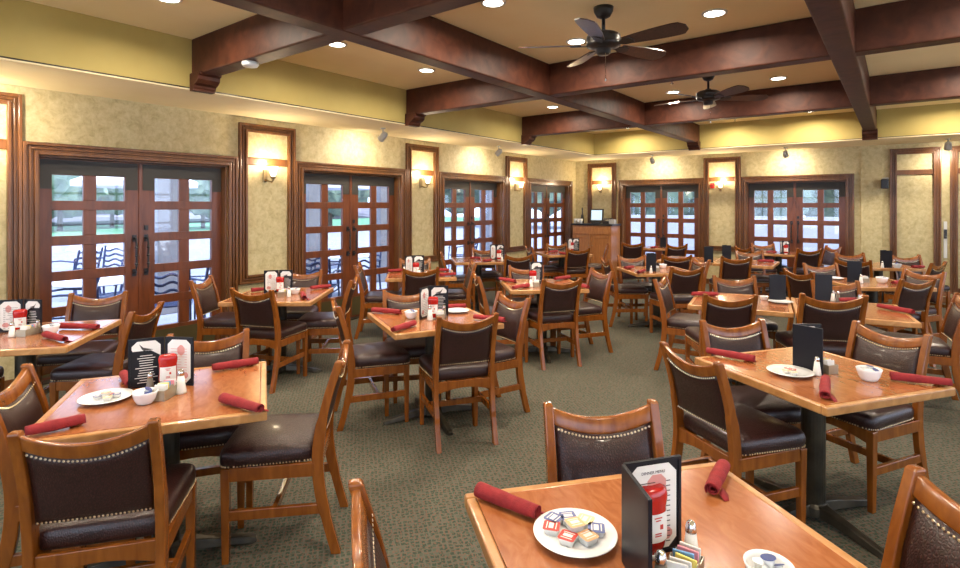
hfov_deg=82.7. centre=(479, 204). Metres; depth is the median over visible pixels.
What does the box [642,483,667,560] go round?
ketchup bottle
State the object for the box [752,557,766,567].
cup
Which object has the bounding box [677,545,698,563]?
packet
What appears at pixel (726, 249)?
menu stand
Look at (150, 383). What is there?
pepper shaker
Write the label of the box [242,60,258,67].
smoke detector
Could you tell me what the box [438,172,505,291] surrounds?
door
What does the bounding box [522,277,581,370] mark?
dining chair
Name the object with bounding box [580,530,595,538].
print
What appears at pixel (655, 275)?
dining table
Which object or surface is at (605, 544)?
plate
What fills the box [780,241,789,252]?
menu stand
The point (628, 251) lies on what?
dining chair
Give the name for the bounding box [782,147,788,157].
spotlight
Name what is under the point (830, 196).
tree
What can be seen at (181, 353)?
print
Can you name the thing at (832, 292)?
salt shaker
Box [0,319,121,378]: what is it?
dining table
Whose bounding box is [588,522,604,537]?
jam portion
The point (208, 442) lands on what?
dining chair
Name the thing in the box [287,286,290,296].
salt shaker
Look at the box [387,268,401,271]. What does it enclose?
roll
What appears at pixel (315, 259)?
patio chair
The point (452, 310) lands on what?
plate
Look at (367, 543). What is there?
dining chair
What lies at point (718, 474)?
roll
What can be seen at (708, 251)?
menu stand
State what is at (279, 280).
ketchup bottle
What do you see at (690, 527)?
salt shaker
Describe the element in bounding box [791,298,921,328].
dining table
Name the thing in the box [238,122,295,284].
trim
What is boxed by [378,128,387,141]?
spotlight
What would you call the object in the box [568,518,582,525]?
print
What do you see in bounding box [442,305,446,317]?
pepper shaker
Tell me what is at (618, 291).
dining chair
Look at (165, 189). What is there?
pillar
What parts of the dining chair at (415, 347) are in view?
leg, leg, crest rail, backrest, seat, seat frame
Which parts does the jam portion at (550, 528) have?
lid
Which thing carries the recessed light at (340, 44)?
in the ceiling
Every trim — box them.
[0,59,959,160]
[0,92,21,299]
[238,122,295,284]
[405,143,438,261]
[505,156,527,251]
[588,163,615,222]
[703,156,740,251]
[890,147,941,279]
[950,146,959,293]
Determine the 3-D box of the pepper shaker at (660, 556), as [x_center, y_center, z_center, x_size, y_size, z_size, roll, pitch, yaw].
[0.400,0.814,1.204,0.042,0.101,0.041,0,0,37]
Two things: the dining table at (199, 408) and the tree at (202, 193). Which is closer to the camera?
the dining table at (199, 408)
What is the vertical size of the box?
0.100 m
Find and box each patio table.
[52,275,122,298]
[65,247,116,251]
[328,253,368,292]
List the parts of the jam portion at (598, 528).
lid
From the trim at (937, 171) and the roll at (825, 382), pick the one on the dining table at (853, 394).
the roll at (825, 382)
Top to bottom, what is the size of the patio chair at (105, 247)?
0.887 m
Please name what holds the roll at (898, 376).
on the dining table at (853, 394)
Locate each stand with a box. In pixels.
[0,299,41,332]
[128,336,193,388]
[264,270,292,292]
[405,255,423,274]
[419,285,447,319]
[490,244,503,258]
[529,262,542,282]
[568,238,578,250]
[571,223,621,277]
[622,454,680,567]
[646,253,655,271]
[660,237,665,246]
[704,246,712,261]
[722,245,730,259]
[769,274,785,299]
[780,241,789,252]
[793,324,822,374]
[815,273,831,300]
[847,261,861,281]
[880,250,891,267]
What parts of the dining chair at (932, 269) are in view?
leg, leg, backrest, crest rail, leg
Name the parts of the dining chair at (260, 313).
leg, crest rail, backrest, leg, seat frame, leg, seat, leg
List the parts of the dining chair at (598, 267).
seat, leg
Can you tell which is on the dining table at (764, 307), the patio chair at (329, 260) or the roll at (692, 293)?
the roll at (692, 293)
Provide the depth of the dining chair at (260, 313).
4.80 m
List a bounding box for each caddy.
[16,326,39,336]
[152,383,176,400]
[277,290,286,296]
[533,282,538,286]
[668,547,703,567]
[823,364,837,374]
[863,277,869,282]
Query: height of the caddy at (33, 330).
0.057 m
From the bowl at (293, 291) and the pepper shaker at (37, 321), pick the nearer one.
the pepper shaker at (37, 321)
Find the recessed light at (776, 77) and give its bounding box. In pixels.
[769,76,787,80]
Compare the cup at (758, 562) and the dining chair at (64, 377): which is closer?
the cup at (758, 562)
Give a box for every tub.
[542,528,559,536]
[558,537,576,547]
[566,523,583,532]
[578,535,597,546]
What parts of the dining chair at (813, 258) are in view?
seat, leg, backrest, crest rail, leg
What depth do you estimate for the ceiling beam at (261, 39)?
4.13 m
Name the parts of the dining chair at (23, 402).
leg, crest rail, seat frame, nailhead trim, backrest, leg, leg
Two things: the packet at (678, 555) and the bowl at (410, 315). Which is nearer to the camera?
the packet at (678, 555)
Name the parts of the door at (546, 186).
head plate, head plate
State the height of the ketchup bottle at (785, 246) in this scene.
0.161 m
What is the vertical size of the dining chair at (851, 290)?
0.893 m
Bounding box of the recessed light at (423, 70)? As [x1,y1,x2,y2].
[418,68,434,72]
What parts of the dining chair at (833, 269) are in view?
leg, crest rail, backrest, leg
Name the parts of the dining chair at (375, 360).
crest rail, leg, backrest, leg, seat frame, seat, leg, leg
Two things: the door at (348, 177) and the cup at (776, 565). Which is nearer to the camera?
the cup at (776, 565)
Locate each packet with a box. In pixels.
[20,326,27,329]
[154,385,165,390]
[667,560,687,567]
[670,556,691,567]
[673,548,694,559]
[675,552,696,567]
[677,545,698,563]
[679,541,700,561]
[826,360,833,365]
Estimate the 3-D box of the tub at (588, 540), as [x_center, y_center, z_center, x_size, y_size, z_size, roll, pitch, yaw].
[0.275,0.848,1.384,0.043,0.018,0.043,0,0,-30]
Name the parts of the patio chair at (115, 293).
seat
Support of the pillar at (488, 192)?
on the ground at (199, 249)
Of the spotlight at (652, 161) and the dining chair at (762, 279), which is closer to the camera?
the dining chair at (762, 279)
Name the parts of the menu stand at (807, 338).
frame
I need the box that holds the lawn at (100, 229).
[52,217,478,235]
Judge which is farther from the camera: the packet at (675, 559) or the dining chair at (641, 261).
the dining chair at (641, 261)
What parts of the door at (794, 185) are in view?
head plate, handle, handle, head plate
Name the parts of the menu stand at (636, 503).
frame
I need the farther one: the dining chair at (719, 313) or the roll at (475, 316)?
the dining chair at (719, 313)
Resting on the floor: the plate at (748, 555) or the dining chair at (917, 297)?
the dining chair at (917, 297)
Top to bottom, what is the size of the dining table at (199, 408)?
0.756 m
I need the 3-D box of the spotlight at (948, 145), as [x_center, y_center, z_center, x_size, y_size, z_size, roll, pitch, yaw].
[7.343,-0.945,8.551,0.100,0.190,0.141,0,0,37]
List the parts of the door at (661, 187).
head plate, head plate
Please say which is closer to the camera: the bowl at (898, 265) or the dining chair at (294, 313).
the dining chair at (294, 313)
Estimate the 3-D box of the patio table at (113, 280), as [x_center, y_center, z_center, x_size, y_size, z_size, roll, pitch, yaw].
[-4.650,1.272,6.600,0.900,0.735,0.900,0,0,37]
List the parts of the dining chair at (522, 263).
leg, backrest, crest rail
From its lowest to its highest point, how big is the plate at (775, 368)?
0.019 m
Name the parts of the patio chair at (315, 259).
backrest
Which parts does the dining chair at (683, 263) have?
leg, backrest, crest rail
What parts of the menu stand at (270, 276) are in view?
frame, frame, menu panel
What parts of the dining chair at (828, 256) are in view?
leg, backrest, crest rail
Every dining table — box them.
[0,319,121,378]
[27,361,266,567]
[218,287,333,384]
[367,307,503,435]
[385,269,456,281]
[451,257,503,311]
[465,462,866,567]
[500,279,588,362]
[535,251,592,293]
[616,266,688,328]
[643,246,687,282]
[657,256,719,308]
[688,291,793,385]
[695,347,955,559]
[712,259,779,268]
[754,250,795,293]
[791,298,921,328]
[832,278,936,327]
[862,262,925,302]
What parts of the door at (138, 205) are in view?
kick plate, head plate, handle, handle, head plate, kick plate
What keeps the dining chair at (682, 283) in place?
on the floor
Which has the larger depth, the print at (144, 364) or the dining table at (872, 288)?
the dining table at (872, 288)
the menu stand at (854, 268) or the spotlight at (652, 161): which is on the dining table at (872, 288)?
the menu stand at (854, 268)
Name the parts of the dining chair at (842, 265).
crest rail, backrest, leg, leg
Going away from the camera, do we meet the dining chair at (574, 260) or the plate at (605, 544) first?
the plate at (605, 544)
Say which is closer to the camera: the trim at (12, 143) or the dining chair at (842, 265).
the trim at (12, 143)
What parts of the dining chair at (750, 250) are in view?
crest rail, seat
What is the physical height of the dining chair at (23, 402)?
0.893 m
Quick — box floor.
[0,277,959,567]
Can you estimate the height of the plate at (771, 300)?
0.018 m
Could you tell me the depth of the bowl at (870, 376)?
2.66 m
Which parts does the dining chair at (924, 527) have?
leg, backrest, nailhead trim, crest rail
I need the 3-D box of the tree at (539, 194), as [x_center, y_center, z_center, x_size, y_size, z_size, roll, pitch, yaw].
[4.593,-2.058,40.020,7.055,7.405,6.721,0,0,37]
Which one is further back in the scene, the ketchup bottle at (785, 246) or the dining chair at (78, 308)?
the ketchup bottle at (785, 246)
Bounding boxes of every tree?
[52,175,108,230]
[96,188,122,226]
[189,180,209,227]
[328,190,368,225]
[445,189,478,220]
[531,192,560,215]
[631,193,637,214]
[632,192,693,214]
[755,190,816,216]
[804,190,838,216]
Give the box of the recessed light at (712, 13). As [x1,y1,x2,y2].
[701,8,727,17]
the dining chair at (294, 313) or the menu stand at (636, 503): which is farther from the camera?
the dining chair at (294, 313)
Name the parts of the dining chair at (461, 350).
leg, leg, seat, seat frame, backrest, nailhead trim, crest rail, leg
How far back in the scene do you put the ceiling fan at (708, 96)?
6.15 m
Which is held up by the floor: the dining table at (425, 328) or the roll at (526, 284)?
the dining table at (425, 328)
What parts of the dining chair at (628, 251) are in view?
leg, crest rail, backrest, leg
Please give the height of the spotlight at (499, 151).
0.187 m
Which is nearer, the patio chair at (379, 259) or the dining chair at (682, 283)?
the dining chair at (682, 283)
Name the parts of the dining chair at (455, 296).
seat, seat frame, leg, backrest, leg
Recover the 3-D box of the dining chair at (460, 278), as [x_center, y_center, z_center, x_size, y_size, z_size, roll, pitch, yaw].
[-0.349,1.173,8.465,0.552,0.893,0.452,0,0,-5]
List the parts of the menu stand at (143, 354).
menu panel, frame, frame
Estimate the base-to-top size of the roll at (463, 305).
0.044 m
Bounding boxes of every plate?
[77,388,132,404]
[448,308,468,312]
[533,508,617,557]
[766,364,814,376]
[768,299,792,303]
[832,276,843,279]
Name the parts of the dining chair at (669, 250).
leg, backrest, crest rail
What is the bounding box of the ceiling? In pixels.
[26,0,959,133]
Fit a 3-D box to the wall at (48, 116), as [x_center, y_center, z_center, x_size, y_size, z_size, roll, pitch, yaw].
[-2.207,0.280,7.321,0.200,2.680,14.950,0,0,37]
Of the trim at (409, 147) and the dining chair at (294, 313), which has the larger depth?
the trim at (409, 147)
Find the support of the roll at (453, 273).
on the dining table at (391, 276)
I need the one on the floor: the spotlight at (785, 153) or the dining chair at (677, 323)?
the dining chair at (677, 323)
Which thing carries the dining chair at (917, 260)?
on the floor
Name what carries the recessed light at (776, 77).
in the ceiling
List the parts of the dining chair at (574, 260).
leg, seat, seat frame, backrest, crest rail, leg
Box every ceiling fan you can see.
[519,4,688,80]
[654,76,767,122]
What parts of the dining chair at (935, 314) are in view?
leg, seat, leg, backrest, crest rail, seat frame, leg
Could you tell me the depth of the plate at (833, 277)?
6.36 m
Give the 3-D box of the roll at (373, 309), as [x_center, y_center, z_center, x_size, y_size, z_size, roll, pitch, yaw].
[-0.741,0.843,4.349,0.258,0.044,0.070,0,0,20]
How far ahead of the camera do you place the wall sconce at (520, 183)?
10.89 m
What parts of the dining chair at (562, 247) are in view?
leg, crest rail, backrest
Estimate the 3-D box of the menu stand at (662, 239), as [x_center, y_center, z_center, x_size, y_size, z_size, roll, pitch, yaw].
[3.781,0.769,11.216,0.120,0.210,0.107,0,0,37]
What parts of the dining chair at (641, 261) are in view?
leg, leg, crest rail, backrest, seat, leg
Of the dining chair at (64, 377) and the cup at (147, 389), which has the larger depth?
the dining chair at (64, 377)
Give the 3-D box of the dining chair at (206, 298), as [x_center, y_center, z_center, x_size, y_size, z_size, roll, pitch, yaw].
[-2.537,1.173,5.458,0.552,0.893,0.452,0,0,-1]
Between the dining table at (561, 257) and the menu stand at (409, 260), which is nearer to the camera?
the menu stand at (409, 260)
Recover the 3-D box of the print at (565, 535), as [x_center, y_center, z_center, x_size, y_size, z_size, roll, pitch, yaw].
[0.223,0.837,1.382,0.030,0.001,0.027,0,0,30]
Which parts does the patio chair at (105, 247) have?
leg, backrest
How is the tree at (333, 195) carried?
on the ground at (199, 249)
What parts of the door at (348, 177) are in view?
head plate, kick plate, handle, handle, kick plate, head plate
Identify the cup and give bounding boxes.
[144,387,151,391]
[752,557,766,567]
[760,553,775,567]
[774,564,784,567]
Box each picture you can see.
[5,305,10,312]
[177,345,184,355]
[647,474,665,485]
[666,526,671,538]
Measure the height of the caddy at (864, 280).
0.057 m
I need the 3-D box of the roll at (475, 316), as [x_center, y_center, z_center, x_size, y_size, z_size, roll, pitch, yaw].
[0.075,0.843,4.062,0.254,0.044,0.071,0,0,27]
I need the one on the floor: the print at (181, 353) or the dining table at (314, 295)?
the dining table at (314, 295)
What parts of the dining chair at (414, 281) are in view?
leg, backrest, crest rail, leg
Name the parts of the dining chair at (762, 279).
crest rail, backrest, seat, seat frame, leg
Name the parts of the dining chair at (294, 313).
seat, crest rail, backrest, leg, leg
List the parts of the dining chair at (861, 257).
crest rail, backrest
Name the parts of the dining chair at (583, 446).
leg, crest rail, backrest, nailhead trim, leg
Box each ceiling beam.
[190,0,483,93]
[213,0,699,150]
[405,0,959,126]
[521,66,959,144]
[804,0,877,139]
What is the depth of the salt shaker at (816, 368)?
2.76 m
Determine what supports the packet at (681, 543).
in the caddy at (700, 564)
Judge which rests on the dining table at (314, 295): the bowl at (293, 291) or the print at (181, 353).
the bowl at (293, 291)
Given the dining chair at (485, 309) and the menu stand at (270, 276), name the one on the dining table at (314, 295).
the menu stand at (270, 276)
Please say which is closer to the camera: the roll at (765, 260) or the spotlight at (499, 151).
the roll at (765, 260)
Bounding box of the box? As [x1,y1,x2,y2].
[609,219,615,223]
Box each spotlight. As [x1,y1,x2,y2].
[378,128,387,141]
[495,146,501,155]
[649,155,654,163]
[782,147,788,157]
[944,138,951,150]
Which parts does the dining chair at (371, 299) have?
leg, backrest, leg, seat frame, seat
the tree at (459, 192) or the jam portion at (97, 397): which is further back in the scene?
the tree at (459, 192)
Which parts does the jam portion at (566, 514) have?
lid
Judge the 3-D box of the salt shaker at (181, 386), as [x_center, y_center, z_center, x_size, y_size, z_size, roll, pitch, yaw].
[-1.374,0.808,2.505,0.046,0.111,0.045,0,0,37]
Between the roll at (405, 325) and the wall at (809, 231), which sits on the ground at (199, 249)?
the wall at (809, 231)
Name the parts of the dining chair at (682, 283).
leg, seat frame, leg, seat, backrest, crest rail, leg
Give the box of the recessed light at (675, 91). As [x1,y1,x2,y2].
[665,90,679,93]
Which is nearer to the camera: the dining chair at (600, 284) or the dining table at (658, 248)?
the dining chair at (600, 284)
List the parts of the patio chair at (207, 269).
leg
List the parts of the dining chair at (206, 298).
leg, crest rail, backrest, leg, seat frame, seat, leg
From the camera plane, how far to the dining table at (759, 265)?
8.04 m
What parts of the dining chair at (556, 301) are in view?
leg, seat, seat frame, leg, backrest, crest rail, leg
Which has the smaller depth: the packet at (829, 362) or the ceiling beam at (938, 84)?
the packet at (829, 362)
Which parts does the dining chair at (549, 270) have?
leg, seat, seat frame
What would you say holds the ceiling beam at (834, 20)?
attached to the ceiling
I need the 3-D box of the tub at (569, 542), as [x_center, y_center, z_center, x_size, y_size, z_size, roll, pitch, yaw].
[0.223,0.848,1.382,0.043,0.018,0.043,0,0,30]
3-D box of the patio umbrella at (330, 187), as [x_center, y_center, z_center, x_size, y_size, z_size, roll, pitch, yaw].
[-4.266,0.265,15.000,2.587,2.750,2.587,0,0,-30]
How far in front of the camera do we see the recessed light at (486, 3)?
4.04 m
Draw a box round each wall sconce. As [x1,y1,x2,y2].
[263,166,277,181]
[419,176,431,187]
[514,182,523,190]
[717,182,723,190]
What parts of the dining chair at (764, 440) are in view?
leg, crest rail, nailhead trim, backrest, leg, seat frame, seat, nailhead trim, leg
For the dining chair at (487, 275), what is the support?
on the floor
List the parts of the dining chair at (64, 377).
leg, seat frame, seat, leg, backrest, crest rail, leg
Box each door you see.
[22,141,237,384]
[296,161,405,319]
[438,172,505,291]
[528,178,572,278]
[618,178,703,278]
[740,173,853,288]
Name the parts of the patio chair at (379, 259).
backrest, leg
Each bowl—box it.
[41,323,59,332]
[131,387,157,404]
[290,288,299,293]
[404,310,417,318]
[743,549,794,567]
[760,295,767,299]
[855,365,882,381]
[875,277,888,282]
[892,263,901,267]
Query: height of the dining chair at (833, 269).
0.893 m
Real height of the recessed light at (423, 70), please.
0.011 m
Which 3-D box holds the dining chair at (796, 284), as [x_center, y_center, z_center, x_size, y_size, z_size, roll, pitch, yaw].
[3.822,1.173,6.171,0.552,0.893,0.452,0,0,-13]
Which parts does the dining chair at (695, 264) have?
leg, backrest, crest rail, leg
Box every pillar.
[155,179,177,314]
[306,184,319,269]
[367,186,386,281]
[479,190,491,250]
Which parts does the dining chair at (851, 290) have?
leg, crest rail, backrest, leg, seat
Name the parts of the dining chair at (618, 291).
leg, crest rail, backrest, leg, seat frame, seat, leg, leg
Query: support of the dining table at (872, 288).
on the floor
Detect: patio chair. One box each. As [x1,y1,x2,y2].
[52,247,103,293]
[52,277,100,319]
[99,284,122,298]
[101,246,122,292]
[155,269,195,319]
[191,268,209,317]
[306,248,330,297]
[306,259,339,296]
[310,256,340,287]
[359,252,381,288]
[448,237,479,274]
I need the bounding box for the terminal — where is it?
[590,209,603,223]
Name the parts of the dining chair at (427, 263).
leg, backrest, leg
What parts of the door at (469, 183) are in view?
head plate, handle, handle, head plate, kick plate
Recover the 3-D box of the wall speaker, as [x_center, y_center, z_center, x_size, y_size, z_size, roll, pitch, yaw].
[6.952,-0.375,9.356,0.110,0.190,0.130,0,0,37]
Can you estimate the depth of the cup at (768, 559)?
1.23 m
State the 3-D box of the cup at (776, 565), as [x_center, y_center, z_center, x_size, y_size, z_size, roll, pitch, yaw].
[0.672,0.821,1.234,0.031,0.029,0.031,0,0,37]
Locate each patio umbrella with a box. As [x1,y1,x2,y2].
[70,176,197,188]
[328,185,368,263]
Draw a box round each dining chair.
[0,363,135,567]
[0,366,4,391]
[6,417,196,567]
[36,291,127,394]
[49,301,164,407]
[144,328,249,538]
[188,275,260,360]
[220,339,350,564]
[229,288,307,393]
[270,269,322,361]
[296,275,358,373]
[330,297,409,431]
[348,478,389,567]
[353,262,400,338]
[382,288,441,415]
[399,257,430,292]
[399,267,438,295]
[419,312,498,453]
[440,251,474,310]
[445,291,530,425]
[448,260,476,308]
[472,248,501,296]
[472,272,528,362]
[496,254,532,297]
[508,265,552,348]
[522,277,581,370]
[524,245,558,297]
[543,399,664,482]
[545,242,575,280]
[553,267,613,356]
[555,247,589,299]
[581,243,608,282]
[600,257,647,326]
[617,242,643,282]
[617,255,660,323]
[649,266,704,336]
[653,274,700,369]
[656,243,687,265]
[659,341,806,523]
[660,254,691,308]
[677,257,710,313]
[685,293,758,384]
[699,318,800,483]
[709,256,752,291]
[712,275,777,348]
[734,245,776,292]
[735,250,768,295]
[751,243,787,290]
[774,293,868,356]
[779,248,822,286]
[782,268,814,330]
[802,263,839,285]
[810,280,885,333]
[820,245,841,266]
[826,320,932,513]
[834,252,884,302]
[834,258,881,302]
[868,278,936,366]
[878,268,946,337]
[880,464,959,567]
[881,292,959,400]
[884,261,947,333]
[892,254,950,309]
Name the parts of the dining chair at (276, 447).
leg, leg, nailhead trim, seat, seat frame, leg, backrest, leg, crest rail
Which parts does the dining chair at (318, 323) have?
leg, leg, seat, seat frame, leg, backrest, leg, crest rail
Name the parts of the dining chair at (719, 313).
leg, seat, seat frame, leg, backrest, crest rail, leg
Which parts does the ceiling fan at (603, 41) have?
blade, blade, blade, pull chain, blade, blade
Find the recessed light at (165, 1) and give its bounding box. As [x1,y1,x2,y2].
[158,0,182,3]
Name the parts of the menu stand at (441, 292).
frame, frame, menu panel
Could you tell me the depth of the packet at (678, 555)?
1.23 m
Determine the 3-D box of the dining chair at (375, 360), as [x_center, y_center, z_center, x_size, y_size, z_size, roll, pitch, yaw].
[-0.848,1.173,4.184,0.552,0.893,0.452,0,0,-21]
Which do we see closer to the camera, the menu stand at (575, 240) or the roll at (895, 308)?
the roll at (895, 308)
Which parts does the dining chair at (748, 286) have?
leg, crest rail, backrest, leg, seat, seat frame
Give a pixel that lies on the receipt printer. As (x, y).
(606, 220)
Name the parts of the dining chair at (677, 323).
leg, crest rail, backrest, leg, seat frame, seat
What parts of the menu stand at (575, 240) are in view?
menu panel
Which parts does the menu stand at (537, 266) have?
menu panel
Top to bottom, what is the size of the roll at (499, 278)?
0.044 m
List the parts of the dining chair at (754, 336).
leg, crest rail, nailhead trim, backrest, leg, leg, seat, seat frame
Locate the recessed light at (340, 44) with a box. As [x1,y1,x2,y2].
[328,41,346,47]
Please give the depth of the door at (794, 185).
10.31 m
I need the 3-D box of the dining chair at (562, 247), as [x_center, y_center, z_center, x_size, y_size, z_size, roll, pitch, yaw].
[1.534,1.173,10.261,0.452,0.893,0.552,0,0,-15]
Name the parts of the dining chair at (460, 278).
leg, seat frame, seat, leg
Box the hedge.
[52,208,368,225]
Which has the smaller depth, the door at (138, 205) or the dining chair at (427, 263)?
the door at (138, 205)
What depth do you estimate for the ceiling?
4.68 m
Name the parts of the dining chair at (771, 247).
crest rail, backrest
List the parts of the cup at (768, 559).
lid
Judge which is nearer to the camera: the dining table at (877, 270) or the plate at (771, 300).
the plate at (771, 300)
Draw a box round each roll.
[25,414,85,435]
[41,331,72,341]
[59,323,102,328]
[119,370,127,387]
[212,357,258,370]
[218,392,268,411]
[251,287,263,291]
[300,291,309,299]
[310,284,330,288]
[371,307,402,313]
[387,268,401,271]
[390,320,416,331]
[439,268,448,270]
[439,272,455,275]
[448,303,465,307]
[473,314,505,321]
[474,482,544,518]
[498,277,517,282]
[512,283,529,288]
[554,275,570,279]
[691,292,718,295]
[704,459,730,500]
[706,347,755,361]
[757,259,773,261]
[819,375,837,401]
[839,297,856,301]
[876,303,914,313]
[889,371,952,385]
[911,265,924,267]
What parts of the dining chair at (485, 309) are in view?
crest rail, leg, backrest, leg, seat, leg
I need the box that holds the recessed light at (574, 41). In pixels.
[566,38,585,44]
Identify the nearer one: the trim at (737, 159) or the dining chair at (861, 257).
the dining chair at (861, 257)
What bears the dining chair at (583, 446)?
on the floor
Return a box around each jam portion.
[92,394,102,399]
[101,391,110,395]
[102,395,112,400]
[113,392,120,397]
[542,520,559,536]
[544,511,563,524]
[557,529,577,547]
[559,511,575,525]
[564,516,584,532]
[577,529,598,546]
[578,513,594,528]
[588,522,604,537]
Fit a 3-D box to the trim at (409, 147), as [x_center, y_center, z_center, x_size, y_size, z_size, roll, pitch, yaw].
[-0.921,-0.018,8.798,0.050,1.895,0.745,0,0,37]
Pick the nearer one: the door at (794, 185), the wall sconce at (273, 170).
the wall sconce at (273, 170)
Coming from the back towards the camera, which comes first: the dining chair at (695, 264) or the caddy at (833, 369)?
the dining chair at (695, 264)
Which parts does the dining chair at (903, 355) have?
leg, nailhead trim, leg, seat, seat frame, backrest, nailhead trim, crest rail, leg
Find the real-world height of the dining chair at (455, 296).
0.893 m
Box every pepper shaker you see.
[36,319,41,332]
[146,372,153,386]
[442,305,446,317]
[654,549,666,567]
[835,291,839,301]
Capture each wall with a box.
[0,0,959,154]
[0,84,575,379]
[576,141,959,296]
[631,215,838,266]
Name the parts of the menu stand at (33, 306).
frame, frame, menu panel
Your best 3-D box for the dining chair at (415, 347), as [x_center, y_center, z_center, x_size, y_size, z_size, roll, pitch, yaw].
[-0.572,1.173,4.468,0.452,0.893,0.552,0,0,-13]
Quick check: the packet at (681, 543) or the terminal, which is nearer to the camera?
the packet at (681, 543)
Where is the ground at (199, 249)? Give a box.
[52,216,786,325]
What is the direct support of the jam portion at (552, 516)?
on the plate at (605, 544)
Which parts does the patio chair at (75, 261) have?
armrest, leg, backrest, leg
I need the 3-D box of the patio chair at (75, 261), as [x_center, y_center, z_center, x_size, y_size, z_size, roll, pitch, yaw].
[-7.105,1.199,9.594,0.620,0.887,0.548,0,0,7]
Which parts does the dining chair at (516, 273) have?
leg, crest rail, backrest, seat, leg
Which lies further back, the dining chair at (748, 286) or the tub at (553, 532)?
the dining chair at (748, 286)
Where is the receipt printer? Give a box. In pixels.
[602,218,612,223]
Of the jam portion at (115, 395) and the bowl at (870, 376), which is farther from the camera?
the bowl at (870, 376)
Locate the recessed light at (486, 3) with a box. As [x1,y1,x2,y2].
[480,0,505,7]
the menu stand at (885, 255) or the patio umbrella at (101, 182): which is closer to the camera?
the menu stand at (885, 255)
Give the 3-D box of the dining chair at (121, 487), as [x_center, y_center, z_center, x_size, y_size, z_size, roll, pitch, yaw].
[-1.371,1.173,2.051,0.452,0.893,0.552,0,0,-16]
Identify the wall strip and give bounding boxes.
[944,221,946,257]
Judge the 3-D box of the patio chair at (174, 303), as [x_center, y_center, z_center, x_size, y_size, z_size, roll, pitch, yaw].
[-3.793,1.199,6.656,0.548,0.887,0.620,0,0,-23]
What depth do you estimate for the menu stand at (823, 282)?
4.94 m
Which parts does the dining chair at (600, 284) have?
leg, leg, seat, leg, seat frame, backrest, crest rail, leg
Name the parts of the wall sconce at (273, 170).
lamp shade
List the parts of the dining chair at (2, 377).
seat, leg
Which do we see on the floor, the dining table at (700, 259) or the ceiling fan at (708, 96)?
the dining table at (700, 259)
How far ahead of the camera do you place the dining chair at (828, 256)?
9.73 m
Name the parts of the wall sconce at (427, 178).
lamp shade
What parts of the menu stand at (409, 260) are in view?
frame, frame, menu panel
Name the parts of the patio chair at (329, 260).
backrest, leg, leg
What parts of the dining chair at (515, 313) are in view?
leg, leg, leg, seat, seat frame, backrest, crest rail, leg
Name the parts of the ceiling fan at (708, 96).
blade, blade, blade, blade, blade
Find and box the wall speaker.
[881,177,888,188]
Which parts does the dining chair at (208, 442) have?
seat frame, nailhead trim, crest rail, seat, backrest, leg, leg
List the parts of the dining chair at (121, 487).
leg, leg, crest rail, nailhead trim, backrest, seat frame, seat, leg, nailhead trim, leg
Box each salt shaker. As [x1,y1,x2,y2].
[8,321,15,337]
[176,369,186,394]
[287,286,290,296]
[427,305,432,320]
[529,276,532,286]
[684,519,697,546]
[813,356,821,375]
[830,290,834,300]
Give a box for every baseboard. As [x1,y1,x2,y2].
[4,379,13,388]
[706,278,951,303]
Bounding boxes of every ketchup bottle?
[12,309,27,331]
[158,353,177,382]
[276,276,283,291]
[413,262,418,271]
[428,296,437,318]
[497,250,500,259]
[529,270,536,281]
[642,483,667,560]
[783,245,788,253]
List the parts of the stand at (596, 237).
door, door frame, drawer, door, door frame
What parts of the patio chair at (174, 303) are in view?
backrest, seat, leg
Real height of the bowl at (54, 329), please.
0.054 m
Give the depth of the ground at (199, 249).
17.70 m
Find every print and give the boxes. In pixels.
[135,355,156,383]
[171,348,186,380]
[546,513,560,520]
[546,521,556,528]
[561,512,572,518]
[561,531,574,539]
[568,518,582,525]
[580,514,591,522]
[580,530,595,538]
[591,523,601,530]
[641,479,669,540]
[655,517,662,537]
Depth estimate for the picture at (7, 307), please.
3.70 m
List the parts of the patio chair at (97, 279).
seat, armrest, armrest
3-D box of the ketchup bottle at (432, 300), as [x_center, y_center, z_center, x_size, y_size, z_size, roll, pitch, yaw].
[-0.356,0.779,4.130,0.082,0.170,0.049,0,0,-5]
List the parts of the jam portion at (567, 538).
lid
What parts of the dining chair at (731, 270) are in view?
leg, backrest, crest rail, leg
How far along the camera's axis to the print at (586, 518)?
1.46 m
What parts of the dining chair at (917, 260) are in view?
leg, crest rail, backrest, leg, seat, leg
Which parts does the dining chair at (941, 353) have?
seat, seat frame, leg, backrest, leg, crest rail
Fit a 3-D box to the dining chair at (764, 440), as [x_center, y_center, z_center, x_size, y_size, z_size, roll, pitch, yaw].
[1.284,1.173,2.793,0.552,0.893,0.452,0,0,-19]
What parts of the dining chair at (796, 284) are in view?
leg, crest rail, backrest, leg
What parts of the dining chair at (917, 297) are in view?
seat frame, leg, seat, backrest, crest rail, leg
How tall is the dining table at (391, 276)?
0.756 m
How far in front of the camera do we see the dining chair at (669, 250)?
10.27 m
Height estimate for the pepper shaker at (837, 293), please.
0.096 m
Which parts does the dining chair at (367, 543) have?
crest rail, nailhead trim, backrest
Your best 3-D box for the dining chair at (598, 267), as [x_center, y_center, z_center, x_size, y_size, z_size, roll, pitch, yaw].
[2.123,1.173,10.163,0.552,0.893,0.452,0,0,12]
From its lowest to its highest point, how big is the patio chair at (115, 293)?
0.887 m
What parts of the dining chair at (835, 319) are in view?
leg, seat frame, seat, backrest, nailhead trim, crest rail, leg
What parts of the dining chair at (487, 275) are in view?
crest rail, backrest, seat frame, seat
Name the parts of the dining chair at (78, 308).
leg, seat frame, leg, seat, backrest, nailhead trim, crest rail, leg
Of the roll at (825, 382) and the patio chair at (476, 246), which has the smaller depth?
the roll at (825, 382)

